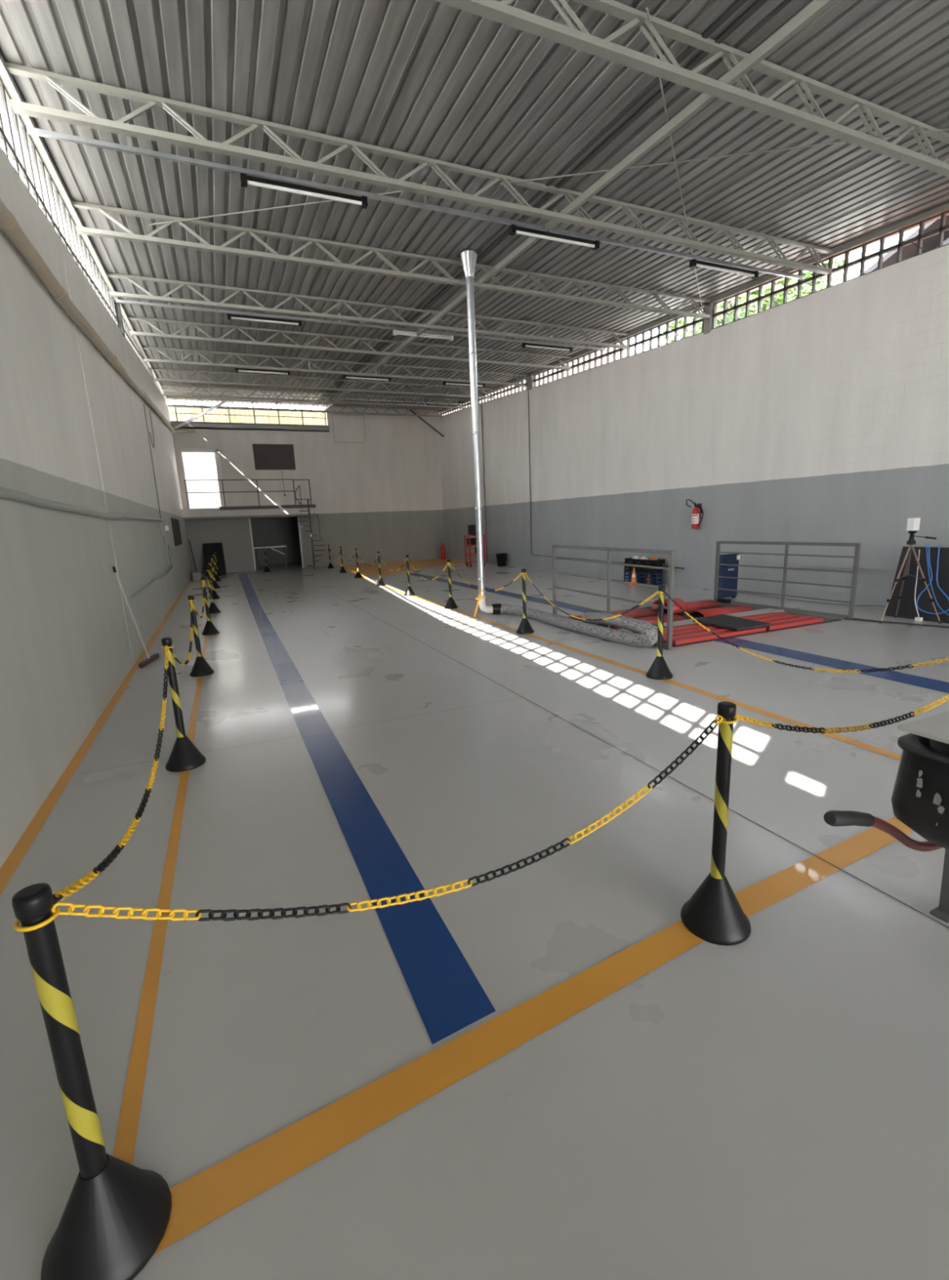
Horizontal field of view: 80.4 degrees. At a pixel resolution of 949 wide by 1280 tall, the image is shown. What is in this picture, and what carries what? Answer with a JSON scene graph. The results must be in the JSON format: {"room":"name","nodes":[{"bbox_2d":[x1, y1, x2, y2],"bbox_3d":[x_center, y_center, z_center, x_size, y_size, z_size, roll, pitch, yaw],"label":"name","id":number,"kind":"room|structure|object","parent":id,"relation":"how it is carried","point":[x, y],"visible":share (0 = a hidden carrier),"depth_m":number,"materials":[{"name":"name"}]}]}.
{"room":"auto repair workshop","nodes":[
{"label":"auto repair workshop","id":0,"kind":"room"},
{"bbox_2d":[0,146,191,868],"bbox_3d":[-4.160,-2.424,5.814,0.167,6.170,32.650,-7,13,-23],"label":"wall","id":1,"kind":"structure","parent":0,"point":[73,431],"depth_m":4.71,"materials":[{"name":"paint"}]},
{"bbox_2d":[0,487,162,521],"bbox_3d":[-2.046,-0.543,1.757,0.107,0.137,22.800,-7,13,-23],"label":"conduit","id":2,"kind":"object","parent":1,"relation":"attached to","point":[5,493],"visible":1,"depth_m":4.33,"materials":[{"name":"grey metal"}]},
{"bbox_2d":[0,79,165,400],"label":"window","id":3,"kind":"structure","parent":1,"relation":"in","point":[114,308],"depth_m":6.03,"materials":[{"name":"glass"}]},
{"bbox_2d":[0,198,195,432],"bbox_3d":[-3.748,-3.865,5.585,0.732,1.659,32.205,-7,13,-23],"label":"ledge","id":4,"kind":"object","parent":1,"relation":"attached to","point":[9,224],"visible":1,"depth_m":5.01,"materials":[{"name":"beige concrete"}]},
{"bbox_2d":[130,535,173,599],"bbox_3d":[-5.745,-1.459,10.114,0.048,0.814,6.720,-7,13,-23],"label":"conduit","id":5,"kind":"object","parent":1,"relation":"attached to","point":[150,584],"visible":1,"depth_m":11.26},
{"bbox_2d":[143,404,161,519],"bbox_3d":[-7.021,-3.887,12.342,0.019,2.441,1.251,-7,13,-23],"label":"hanging wire","id":6,"kind":"object","parent":1,"relation":"hanging from","point":[144,404],"visible":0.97,"depth_m":11.91,"materials":[{"name":"metal"}]},
{"bbox_2d":[170,517,182,546],"bbox_3d":[-8.558,-3.104,16.147,0.020,0.740,2.800,-7,13,-23],"label":"wall panel","id":7,"kind":"object","parent":1,"relation":"attached to","point":[175,522],"visible":1,"depth_m":15.84,"materials":[{"name":"black metal"}]},
{"bbox_2d":[173,399,227,429],"bbox_3d":[-9.622,-7.898,19.699,1.951,1.002,0.070,-4,12,-8],"label":"strut","id":8,"kind":"object","parent":1,"relation":"attached to","point":[225,401],"visible":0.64,"depth_m":19.67,"materials":[{"name":"metal"}]},
{"bbox_2d":[0,52,948,412],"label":"window","id":9,"kind":"structure","parent":1,"relation":"attached to","point":[6,78],"depth_m":7.98,"materials":[{"name":"glass"}]},
{"bbox_2d":[182,452,221,508],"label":"window","id":10,"kind":"structure","parent":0,"point":[197,466],"depth_m":22.12,"materials":[{"name":"white glass"}]},
{"bbox_2d":[167,400,327,425],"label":"window","id":11,"kind":"structure","parent":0,"point":[181,417],"depth_m":22.80,"materials":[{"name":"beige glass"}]},
{"bbox_2d":[181,507,315,519],"bbox_3d":[-8.351,-4.739,20.938,4.520,0.340,1.000,-7,13,-23],"label":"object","id":12,"kind":"structure","parent":0,"point":[204,513],"depth_m":20.40,"materials":[{"name":"paint"}]},
{"bbox_2d":[184,479,315,510],"bbox_3d":[-8.047,-5.291,20.403,4.350,1.055,0.065,-7,13,-23],"label":"balcony railing","id":13,"kind":"object","parent":12,"relation":"on","point":[294,506],"visible":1,"depth_m":20.48,"materials":[{"name":"metal"}]},
{"bbox_2d":[250,516,302,565],"bbox_3d":[-8.374,-4.144,23.643,2.900,2.300,3.330,-7,13,-23],"label":"wall","id":14,"kind":"structure","parent":0,"point":[268,531],"depth_m":25.11,"materials":[{"name":"paint"}]},
{"bbox_2d":[170,405,444,574],"bbox_3d":[-6.062,-5.996,22.375,10.440,6.460,0.160,-7,13,-23],"label":"wall","id":15,"kind":"structure","parent":0,"point":[383,494],"depth_m":22.60,"materials":[{"name":"paint"}]},
{"bbox_2d":[180,448,226,506],"bbox_3d":[-9.906,-5.875,20.563,1.280,2.160,0.020,-7,13,-23],"label":"trim","id":16,"kind":"structure","parent":15,"relation":"attached to","point":[217,451],"depth_m":20.64,"materials":[{"name":"white metal"}]},
{"bbox_2d":[170,421,329,431],"bbox_3d":[-8.188,-7.916,20.861,5.480,0.210,0.150,-7,13,-23],"label":"trim","id":17,"kind":"structure","parent":15,"relation":"attached to","point":[205,425],"depth_m":20.77,"materials":[{"name":"grey metal"}]},
{"bbox_2d":[252,444,295,470],"bbox_3d":[-7.620,-6.964,21.378,1.470,0.930,0.028,-7,13,-23],"label":"panel","id":18,"kind":"object","parent":15,"relation":"attached to","point":[266,456],"visible":1,"depth_m":21.36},
{"bbox_2d":[248,516,303,571],"bbox_3d":[-7.727,-3.763,21.959,1.840,2.000,0.050,-7,13,-23],"label":"trim","id":19,"kind":"structure","parent":15,"relation":"attached to","point":[297,517],"depth_m":21.79,"materials":[{"name":"white metal"}]},
{"bbox_2d":[0,558,948,1279],"bbox_3d":[-0.010,-0.454,9.879,10.320,0.103,35.900,-7,13,-23],"label":"floor","id":20,"kind":"structure","parent":0,"point":[539,1070],"depth_m":2.04,"materials":[{"name":"grey concrete"}]},
{"bbox_2d":[12,883,172,1279],"bbox_3d":[-0.842,0.918,1.179,0.250,0.886,0.250,8,16,40],"label":"stanchion","id":21,"kind":"object","parent":20,"relation":"on","point":[116,1215],"visible":1,"depth_m":1.18,"materials":[{"name":"black plastic"}]},
{"bbox_2d":[52,645,168,904],"bbox_3d":[-1.427,0.458,2.424,0.022,0.370,2.821,-7,13,-23],"label":"chain","id":22,"kind":"object","parent":21,"relation":"hanging from","point":[66,891],"visible":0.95,"depth_m":1.96,"materials":[{"name":"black plastic"}]},
{"bbox_2d":[51,715,723,921],"bbox_3d":[0.024,0.542,1.574,1.934,0.304,0.022,-8,13,-27],"label":"chain","id":23,"kind":"object","parent":21,"relation":"hanging from","point":[70,909],"visible":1,"depth_m":1.43,"materials":[{"name":"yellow plastic"}]},
{"bbox_2d":[111,566,159,668],"bbox_3d":[-4.011,-0.287,6.676,0.050,1.224,0.805,-5,12,-10],"label":"squeegee","id":24,"kind":"object","parent":20,"relation":"on","point":[150,659],"visible":1,"depth_m":6.67,"materials":[{"name":"grey"}]},
{"bbox_2d":[161,637,205,772],"bbox_3d":[-1.996,0.420,3.759,0.250,0.886,0.250,-7,13,-23],"label":"stanchion","id":25,"kind":"object","parent":20,"relation":"on","point":[184,755],"visible":0.98,"depth_m":3.75,"materials":[{"name":"black plastic"}]},
{"bbox_2d":[173,600,192,666],"bbox_3d":[-2.542,-0.017,4.937,0.022,0.388,2.658,-7,13,-22],"label":"chain","id":26,"kind":"object","parent":25,"relation":"hanging from","point":[191,602],"visible":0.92,"depth_m":5.37,"materials":[{"name":"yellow plastic"}]},
{"bbox_2d":[187,595,213,676],"bbox_3d":[-3.071,-0.053,6.201,0.250,0.886,0.250,-12,16,-40],"label":"stanchion","id":27,"kind":"object","parent":20,"relation":"on","point":[201,667],"visible":0.98,"depth_m":6.20,"materials":[{"name":"black plastic"}]},
{"bbox_2d":[200,577,219,635],"bbox_3d":[-4.136,-0.531,8.669,0.250,0.886,0.250,5,14,31],"label":"stanchion","id":28,"kind":"object","parent":20,"relation":"on","point":[210,628],"visible":0.98,"depth_m":8.67,"materials":[{"name":"black plastic"}]},
{"bbox_2d":[205,567,221,613],"bbox_3d":[-5.131,-0.966,10.921,0.250,0.886,0.250,1,12,15],"label":"stanchion","id":29,"kind":"object","parent":20,"relation":"on","point":[213,609],"visible":0.92,"depth_m":10.92,"materials":[{"name":"black plastic"}]},
{"bbox_2d":[203,542,226,576],"bbox_3d":[-9.588,-2.977,20.658,0.720,1.150,0.890,-7,13,-23],"label":"board","id":30,"kind":"object","parent":20,"relation":"on","point":[209,548],"visible":0.79,"depth_m":20.71,"materials":[{"name":"black wood"}]},
{"bbox_2d":[253,545,287,569],"bbox_3d":[-8.207,-3.326,22.668,1.250,0.890,0.400,-7,13,-23],"label":"table","id":31,"kind":"object","parent":20,"relation":"on","point":[283,546],"visible":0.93,"depth_m":22.52,"materials":[{"name":"grey metal"}]},
{"bbox_2d":[294,485,325,568],"bbox_3d":[-6.212,-4.243,21.280,0.913,3.096,0.909,-7,13,-23],"label":"stair","id":32,"kind":"structure","parent":20,"relation":"on","point":[308,500],"depth_m":21.29,"materials":[{"name":"metal"}]},
{"bbox_2d":[404,555,415,595],"bbox_3d":[-1.455,-1.426,12.380,0.250,0.886,0.250,-11,15,-37],"label":"stanchion","id":33,"kind":"object","parent":20,"relation":"on","point":[409,592],"visible":1,"depth_m":12.37,"materials":[{"name":"black plastic"}]},
{"bbox_2d":[444,560,457,608],"bbox_3d":[-0.448,-1.026,10.294,0.250,0.886,0.250,-7,13,-23],"label":"stanchion","id":34,"kind":"object","parent":20,"relation":"on","point":[451,604],"visible":1,"depth_m":10.29,"materials":[{"name":"black plastic"}]},
{"bbox_2d":[464,534,485,567],"bbox_3d":[0.018,-3.127,19.680,0.600,1.075,0.440,-7,13,-23],"label":"trolley","id":35,"kind":"object","parent":20,"relation":"on","point":[470,541],"visible":0.66,"depth_m":19.53,"materials":[{"name":"metal"}]},
{"bbox_2d":[456,248,502,614],"bbox_3d":[0.118,-3.088,8.913,0.474,5.437,0.305,-7,13,-23],"label":"pole","id":36,"kind":"object","parent":20,"relation":"on","point":[468,256],"visible":0.99,"depth_m":8.76,"materials":[{"name":"metal"}]},
{"bbox_2d":[495,553,507,566],"bbox_3d":[0.930,-2.748,19.273,0.400,0.430,0.400,-7,13,-23],"label":"waste bin","id":37,"kind":"object","parent":20,"relation":"on","point":[501,558],"visible":1,"depth_m":19.14,"materials":[{"name":"black plastic"}]},
{"bbox_2d":[516,568,533,634],"bbox_3d":[0.690,-0.539,7.772,0.250,0.886,0.250,-4,12,-9],"label":"stanchion","id":38,"kind":"object","parent":20,"relation":"on","point":[525,628],"visible":1,"depth_m":7.76,"materials":[{"name":"black plastic"}]},
{"bbox_2d":[500,604,657,647],"bbox_3d":[1.338,-0.327,8.015,0.381,0.319,3.535,-8,13,-26],"label":"hose","id":39,"kind":"object","parent":20,"relation":"on","point":[649,636],"visible":0.97,"depth_m":7.21,"materials":[{"name":"silver metal"}]},
{"bbox_2d":[552,544,675,650],"bbox_3d":[1.749,-0.684,7.631,0.050,1.142,2.728,-7,13,-20],"label":"railing","id":40,"kind":"object","parent":20,"relation":"on","point":[668,646],"visible":0.85,"depth_m":7.27,"materials":[{"name":"metal"}]},
{"bbox_2d":[637,572,663,586],"bbox_3d":[3.908,-1.361,12.508,0.324,0.275,0.464,-7,13,-23],"label":"plastic crate","id":41,"kind":"object","parent":20,"relation":"on","point":[655,580],"visible":0.67,"depth_m":12.38,"materials":[{"name":"blue plastic"}]},
{"bbox_2d":[637,563,662,573],"bbox_3d":[3.900,-1.604,12.502,0.324,0.209,0.464,-7,13,-23],"label":"plastic crate","id":42,"kind":"object","parent":41,"relation":"on","point":[641,570],"visible":0.68,"depth_m":12.38,"materials":[{"name":"black plastic"}]},
{"bbox_2d":[625,557,665,564],"bbox_3d":[3.866,-1.770,12.531,0.320,0.120,1.183,-7,13,-23],"label":"tray","id":43,"kind":"object","parent":42,"relation":"on","point":[632,560],"visible":0.93,"depth_m":12.39,"materials":[{"name":"black plastic"}]},
{"bbox_2d":[645,585,672,679],"bbox_3d":[1.782,-0.078,5.379,0.250,0.886,0.250,-1,12,5],"label":"stanchion","id":44,"kind":"object","parent":20,"relation":"on","point":[659,670],"visible":0.99,"depth_m":5.37,"materials":[{"name":"black plastic"}]},
{"bbox_2d":[524,572,658,621],"bbox_3d":[1.229,-0.471,6.541,0.022,0.469,2.622,-8,13,-23],"label":"chain","id":45,"kind":"object","parent":44,"relation":"hanging from","point":[654,594],"visible":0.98,"depth_m":6.13,"materials":[{"name":"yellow plastic"}]},
{"bbox_2d":[663,591,948,672],"bbox_3d":[2.315,-0.024,4.143,0.023,0.439,2.621,-7,13,-23],"label":"chain","id":46,"kind":"object","parent":44,"relation":"hanging from","point":[666,593],"visible":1,"depth_m":3.90,"materials":[{"name":"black plastic"}]},
{"bbox_2d":[568,600,842,647],"bbox_3d":[3.240,-0.387,8.311,3.000,0.160,2.470,-7,13,-23],"label":"lift","id":47,"kind":"object","parent":20,"relation":"on","point":[756,611],"visible":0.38,"depth_m":8.27,"materials":[{"name":"metal"}]},
{"bbox_2d":[570,608,657,617],"bbox_3d":[2.181,-0.401,8.761,1.300,0.060,0.500,-7,13,-23],"label":"roller cover","id":48,"kind":"object","parent":47,"relation":"on","point":[637,612],"visible":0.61,"depth_m":8.75,"materials":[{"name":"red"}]},
{"bbox_2d":[597,613,686,629],"bbox_3d":[2.434,-0.280,8.152,1.260,0.055,0.440,-7,13,-23],"label":"roller cover","id":49,"kind":"object","parent":47,"relation":"on","point":[676,617],"visible":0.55,"depth_m":8.16,"materials":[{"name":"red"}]},
{"bbox_2d":[651,597,686,613],"bbox_3d":[2.980,-0.537,8.617,0.320,0.190,0.399,-7,13,-23],"label":"roller cover","id":50,"kind":"object","parent":47,"relation":"on","point":[681,602],"visible":0.46,"depth_m":8.50,"materials":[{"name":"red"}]},
{"bbox_2d":[632,622,766,644],"bbox_3d":[2.947,-0.125,7.344,1.570,0.045,0.800,-7,13,-23],"label":"roller cover","id":51,"kind":"object","parent":47,"relation":"on","point":[691,633],"visible":0.48,"depth_m":7.13,"materials":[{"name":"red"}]},
{"bbox_2d":[693,613,771,631],"bbox_3d":[3.445,-0.246,7.590,0.659,0.034,0.879,-7,13,-23],"label":"pad","id":52,"kind":"object","parent":51,"relation":"on","point":[722,620],"visible":0.97,"depth_m":7.46,"materials":[{"name":"grey rubber"}]},
{"bbox_2d":[684,600,719,610],"bbox_3d":[3.511,-0.574,9.261,1.040,0.085,0.380,-7,13,-23],"label":"roller cover","id":53,"kind":"object","parent":47,"relation":"on","point":[704,603],"visible":0.52,"depth_m":9.22,"materials":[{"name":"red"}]},
{"bbox_2d":[688,604,752,617],"bbox_3d":[3.802,-0.460,8.691,0.980,0.075,0.360,-7,13,-23],"label":"roller cover","id":54,"kind":"object","parent":47,"relation":"on","point":[737,608],"visible":0.92,"depth_m":8.60,"materials":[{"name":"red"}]},
{"bbox_2d":[740,612,823,630],"bbox_3d":[4.171,-0.286,7.866,1.090,0.045,0.800,-7,13,-23],"label":"roller cover","id":55,"kind":"object","parent":47,"relation":"on","point":[777,620],"visible":0.71,"depth_m":7.76,"materials":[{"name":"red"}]},
{"bbox_2d":[680,701,751,946],"bbox_3d":[0.910,0.656,2.075,0.250,0.886,0.250,1,12,16],"label":"stanchion","id":56,"kind":"object","parent":20,"relation":"on","point":[714,914],"visible":0.96,"depth_m":2.07,"materials":[{"name":"black plastic"}]},
{"bbox_2d":[735,693,948,733],"bbox_3d":[1.876,0.245,2.470,2.122,0.240,0.022,-8,13,-25],"label":"chain","id":57,"kind":"object","parent":56,"relation":"hanging from","point":[741,717],"visible":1,"depth_m":2.32,"materials":[{"name":"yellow plastic"}]},
{"bbox_2d":[717,553,740,598],"bbox_3d":[4.487,-1.120,9.989,0.440,0.800,0.155,-7,13,-23],"label":"tool case","id":58,"kind":"object","parent":20,"relation":"on","point":[731,558],"visible":0.72,"depth_m":9.92,"materials":[{"name":"blue plastic"}]},
{"bbox_2d":[714,541,861,618],"bbox_3d":[4.711,-0.990,8.720,0.050,1.052,2.328,-8,13,-26],"label":"railing","id":59,"kind":"object","parent":20,"relation":"on","point":[858,545],"visible":0.9,"depth_m":8.51,"materials":[{"name":"grey metal"}]},
{"bbox_2d":[823,733,948,923],"bbox_3d":[2.057,0.721,1.797,1.823,0.808,0.790,-7,13,-23],"label":"wheelbarrow","id":60,"kind":"object","parent":20,"relation":"on","point":[920,798],"visible":1,"depth_m":1.76,"materials":[{"name":"black metal"}]},
{"bbox_2d":[891,733,948,849],"bbox_3d":[1.985,0.535,1.726,1.098,0.410,0.785,-7,13,-23],"label":"tub","id":61,"kind":"object","parent":60,"relation":"in","point":[920,798],"depth_m":1.75,"materials":[{"name":"black plastic"}]},
{"bbox_2d":[929,738,948,755],"bbox_3d":[1.986,0.407,1.708,0.940,0.238,0.695,-7,13,-23],"label":"tub","id":62,"kind":"object","parent":60,"relation":"in","point":[935,745],"visible":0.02,"depth_m":1.76,"materials":[{"name":"black plastic"}]},
{"bbox_2d":[897,711,948,744],"bbox_3d":[1.694,0.291,1.690,0.520,0.012,0.480,-7,13,-23],"label":"board","id":63,"kind":"object","parent":62,"relation":"on","point":[936,727],"visible":1,"depth_m":1.78,"materials":[{"name":"white wood"}]},
{"bbox_2d":[844,617,948,628],"bbox_3d":[5.273,-0.321,7.915,0.297,0.033,4.105,-9,14,-29],"label":"cable","id":64,"kind":"object","parent":20,"relation":"on","point":[850,619],"visible":0.59,"depth_m":7.42,"materials":[{"name":"black rubber"}]},
{"bbox_2d":[879,530,942,623],"bbox_3d":[5.733,-0.821,7.365,0.614,1.200,0.570,-7,13,-23],"label":"tripod","id":65,"kind":"object","parent":20,"relation":"on","point":[912,541],"visible":1,"depth_m":7.39,"materials":[{"name":"black metal"}]},
{"bbox_2d":[906,517,920,530],"bbox_3d":[5.732,-1.510,7.332,0.140,0.160,0.080,-7,13,-23],"label":"sensor box","id":66,"kind":"object","parent":65,"relation":"on","point":[913,524],"visible":1,"depth_m":7.30,"materials":[{"name":"white plastic"}]},
{"bbox_2d":[916,543,948,615],"bbox_3d":[6.184,-0.661,6.917,0.093,1.027,1.235,-7,13,-23],"label":"cable","id":67,"kind":"object","parent":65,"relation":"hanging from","point":[944,593],"visible":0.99,"depth_m":7.33,"materials":[{"name":"blue plastic"}]},
{"bbox_2d":[884,546,948,623],"bbox_3d":[6.289,-0.659,7.045,0.129,0.970,1.980,-7,13,-23],"label":"board","id":68,"kind":"object","parent":20,"relation":"on","point":[907,608],"visible":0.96,"depth_m":7.56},
{"bbox_2d":[0,0,948,411],"bbox_3d":[0.595,-5.504,7.311,10.698,1.610,32.950,-7,13,-23],"label":"ceiling","id":69,"kind":"structure","parent":0,"point":[433,79],"depth_m":5.87,"materials":[{"name":"metal"}]},
{"bbox_2d":[235,367,290,375],"bbox_3d":[-5.316,-6.748,14.123,1.300,0.086,0.072,-7,13,-23],"label":"lamp","id":70,"kind":"object","parent":69,"relation":"attached to","point":[237,370],"visible":1,"depth_m":14.10,"materials":[{"name":"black plastic"}]},
{"bbox_2d":[226,313,302,326],"bbox_3d":[-3.881,-5.931,10.416,1.300,0.086,0.072,-7,13,-23],"label":"lamp","id":71,"kind":"object","parent":69,"relation":"attached to","point":[229,316],"visible":1,"depth_m":10.39,"materials":[{"name":"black plastic"}]},
{"bbox_2d":[240,173,368,208],"bbox_3d":[-1.786,-4.759,5.963,1.300,0.086,0.072,-7,13,-23],"label":"lamp","id":72,"kind":"object","parent":69,"relation":"attached to","point":[245,180],"visible":1,"depth_m":5.93,"materials":[{"name":"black plastic"}]},
{"bbox_2d":[166,396,443,417],"bbox_3d":[-5.905,-8.744,21.158,10.120,0.315,0.084,-7,13,-23],"label":"roof truss","id":73,"kind":"object","parent":69,"relation":"attached to","point":[199,399],"visible":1,"depth_m":20.93,"materials":[{"name":"grey metal"}]},
{"bbox_2d":[160,383,466,408],"bbox_3d":[-4.948,-8.227,19.072,10.120,0.315,0.084,-7,13,-23],"label":"roof truss","id":74,"kind":"object","parent":69,"relation":"attached to","point":[171,385],"visible":0.99,"depth_m":18.78,"materials":[{"name":"grey metal"}]},
{"bbox_2d":[152,367,493,399],"bbox_3d":[-3.991,-7.710,16.986,10.120,0.315,0.084,-7,13,-23],"label":"roof truss","id":75,"kind":"object","parent":69,"relation":"attached to","point":[244,384],"visible":0.97,"depth_m":16.63,"materials":[{"name":"grey metal"}]},
{"bbox_2d":[142,346,527,386],"bbox_3d":[-3.034,-7.193,14.900,10.120,0.315,0.084,-7,13,-23],"label":"roof truss","id":76,"kind":"object","parent":69,"relation":"attached to","point":[180,362],"visible":0.97,"depth_m":14.50,"materials":[{"name":"grey metal"}]},
{"bbox_2d":[128,316,571,369],"bbox_3d":[-2.077,-6.676,12.814,10.120,0.315,0.084,-7,13,-23],"label":"roof truss","id":77,"kind":"object","parent":69,"relation":"attached to","point":[174,335],"visible":0.98,"depth_m":12.33,"materials":[{"name":"grey metal"}]},
{"bbox_2d":[342,374,391,381],"bbox_3d":[-2.896,-7.066,15.154,1.300,0.086,0.072,-7,13,-23],"label":"lamp","id":78,"kind":"object","parent":69,"relation":"attached to","point":[344,376],"visible":1,"depth_m":15.13,"materials":[{"name":"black plastic"}]},
{"bbox_2d":[106,272,629,349],"bbox_3d":[-1.128,-6.163,10.745,10.120,0.315,0.084,-7,13,-23],"label":"roof truss","id":79,"kind":"object","parent":69,"relation":"attached to","point":[208,303],"visible":0.97,"depth_m":10.20,"materials":[{"name":"grey metal"}]},
{"bbox_2d":[71,200,711,319],"bbox_3d":[-0.172,-5.646,8.659,10.120,0.315,0.084,-7,13,-23],"label":"roof truss","id":80,"kind":"object","parent":69,"relation":"attached to","point":[148,238],"visible":0.98,"depth_m":8.01,"materials":[{"name":"grey metal"}]},
{"bbox_2d":[148,190,406,225],"bbox_3d":[-2.356,-5.227,6.785,3.638,0.115,0.016,0,12,12],"label":"rod","id":81,"kind":"object","parent":80,"relation":"attached to","point":[400,191],"visible":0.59,"depth_m":6.84,"materials":[{"name":"beige paint"}]},
{"bbox_2d":[4,62,833,275],"bbox_3d":[0.793,-5.124,6.555,10.120,0.315,0.084,-7,13,-23],"label":"roof truss","id":82,"kind":"object","parent":69,"relation":"attached to","point":[120,126],"visible":0.99,"depth_m":5.73,"materials":[{"name":"grey metal"}]},
{"bbox_2d":[392,329,453,341],"bbox_3d":[-1.050,-6.303,11.623,1.300,0.086,0.072,-7,13,-23],"label":"lamp","id":83,"kind":"object","parent":69,"relation":"attached to","point":[395,332],"visible":1,"depth_m":11.62,"materials":[{"name":"white plastic"}]},
{"bbox_2d":[313,0,768,406],"bbox_3d":[0.561,-5.475,7.274,0.190,1.600,32.503,-8,13,-23],"label":"roof beam","id":84,"kind":"structure","parent":69,"relation":"attached to","point":[735,6],"depth_m":5.55,"materials":[{"name":"metal"}]},
{"bbox_2d":[434,0,948,177],"bbox_3d":[1.750,-4.607,4.469,10.120,0.315,0.084,-7,13,-23],"label":"roof truss","id":85,"kind":"object","parent":69,"relation":"attached to","point":[502,12],"visible":0.96,"depth_m":4.52,"materials":[{"name":"grey metal"}]},
{"bbox_2d":[646,7,702,305],"bbox_3d":[2.762,-5.448,7.320,0.016,0.197,7.296,3,13,24],"label":"rod","id":86,"kind":"object","parent":85,"relation":"attached to","point":[647,9],"visible":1,"depth_m":5.69,"materials":[{"name":"beige paint"}]},
{"bbox_2d":[499,128,948,184],"bbox_3d":[2.989,-5.107,5.878,5.498,0.163,0.016,0,12,11],"label":"rod","id":87,"kind":"object","parent":85,"relation":"attached to","point":[945,129],"visible":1,"depth_m":5.95,"materials":[{"name":"beige paint"}]},
{"bbox_2d":[438,244,948,609],"bbox_3d":[5.227,-3.612,9.823,0.160,6.080,32.650,-7,13,-23],"label":"wall","id":88,"kind":"structure","parent":0,"point":[823,415],"depth_m":10.17,"materials":[{"name":"white paint"}]},
{"bbox_2d":[480,404,487,562],"bbox_3d":[0.357,-5.584,20.362,0.040,5.530,0.040,-7,13,-23],"label":"conduit","id":89,"kind":"object","parent":88,"relation":"attached to","point":[481,405],"visible":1,"depth_m":20.32,"materials":[{"name":"grey metal"}]},
{"bbox_2d":[26,121,948,416],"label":"roof beam","id":90,"kind":"structure","parent":88,"relation":"in","point":[709,324],"depth_m":8.46,"materials":[{"name":"metal"}]},
{"bbox_2d":[521,342,573,351],"bbox_3d":[1.663,-6.659,12.778,1.300,0.086,0.072,-7,13,-23],"label":"lamp","id":91,"kind":"object","parent":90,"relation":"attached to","point":[523,344],"visible":1,"depth_m":12.75,"materials":[{"name":"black plastic"}]},
{"bbox_2d":[509,224,599,250],"bbox_3d":[1.036,-5.129,7.165,1.300,0.086,0.072,-7,13,-23],"label":"lamp","id":92,"kind":"object","parent":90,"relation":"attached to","point":[513,229],"visible":1,"depth_m":7.14,"materials":[{"name":"black plastic"}]},
{"bbox_2d":[689,258,759,279],"bbox_3d":[3.703,-5.479,8.302,1.300,0.086,0.072,-7,13,-23],"label":"lamp","id":93,"kind":"object","parent":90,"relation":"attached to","point":[693,263],"visible":1,"depth_m":8.27,"materials":[{"name":"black plastic"}]},
{"bbox_2d":[528,391,684,568],"bbox_3d":[3.037,-4.490,14.410,0.028,4.924,6.564,-7,13,-23],"label":"conduit","id":94,"kind":"object","parent":88,"relation":"attached to","point":[528,391],"visible":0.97,"depth_m":17.03,"materials":[{"name":"grey metal"}]},
{"bbox_2d":[686,499,703,528],"bbox_3d":[4.502,-2.561,11.392,0.200,0.595,0.473,-7,13,-23],"label":"fire extinguisher","id":95,"kind":"object","parent":88,"relation":"attached to","point":[697,510],"visible":1,"depth_m":11.37,"materials":[{"name":"red paint"}]},
{"bbox_3d":[7.206,0.471,-6.771,10.440,4.800,0.160,-7,13,-23],"label":"wall","id":96,"kind":"structure","parent":0,"visible":0},
{"bbox_2d":[322,0,838,411],"bbox_3d":[0.763,-5.272,7.404,0.050,1.640,32.504,-8,13,-23],"label":"tie beam","id":97,"kind":"structure","parent":96,"relation":"attached to","point":[816,7],"depth_m":5.27,"materials":[{"name":"silver metal"}]},
{"label":"outside","id":98,"kind":"structure","parent":0,"visible":0},
{"label":"ground","id":99,"kind":"structure","parent":98,"visible":0},
{"bbox_2d":[442,339,631,415],"bbox_3d":[0.480,-9.761,29.860,3.540,10.200,19.400,-7,13,-23],"label":"building","id":100,"kind":"structure","parent":99,"relation":"on","point":[624,352],"depth_m":20.84,"materials":[{"name":"metal"}]},
{"bbox_2d":[660,282,777,343],"bbox_3d":[9.442,-8.840,21.652,4.738,11.084,4.777,0,12,12],"label":"tree","id":101,"kind":"object","parent":99,"relation":"on","point":[672,326],"visible":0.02,"depth_m":21.29,"materials":[{"name":"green plant"}]},
{"bbox_2d":[680,253,853,337],"bbox_3d":[8.157,-6.949,16.379,4.240,9.670,4.356,2,13,20],"label":"tree","id":102,"kind":"object","parent":99,"relation":"on","point":[779,298],"visible":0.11,"depth_m":14.88,"materials":[{"name":"green plant"}]},
{"bbox_2d":[864,214,948,273],"bbox_3d":[10.888,-4.062,8.142,5.400,7.200,8.400,-7,13,-23],"label":"house","id":103,"kind":"structure","parent":99,"relation":"on","point":[930,243],"depth_m":9.38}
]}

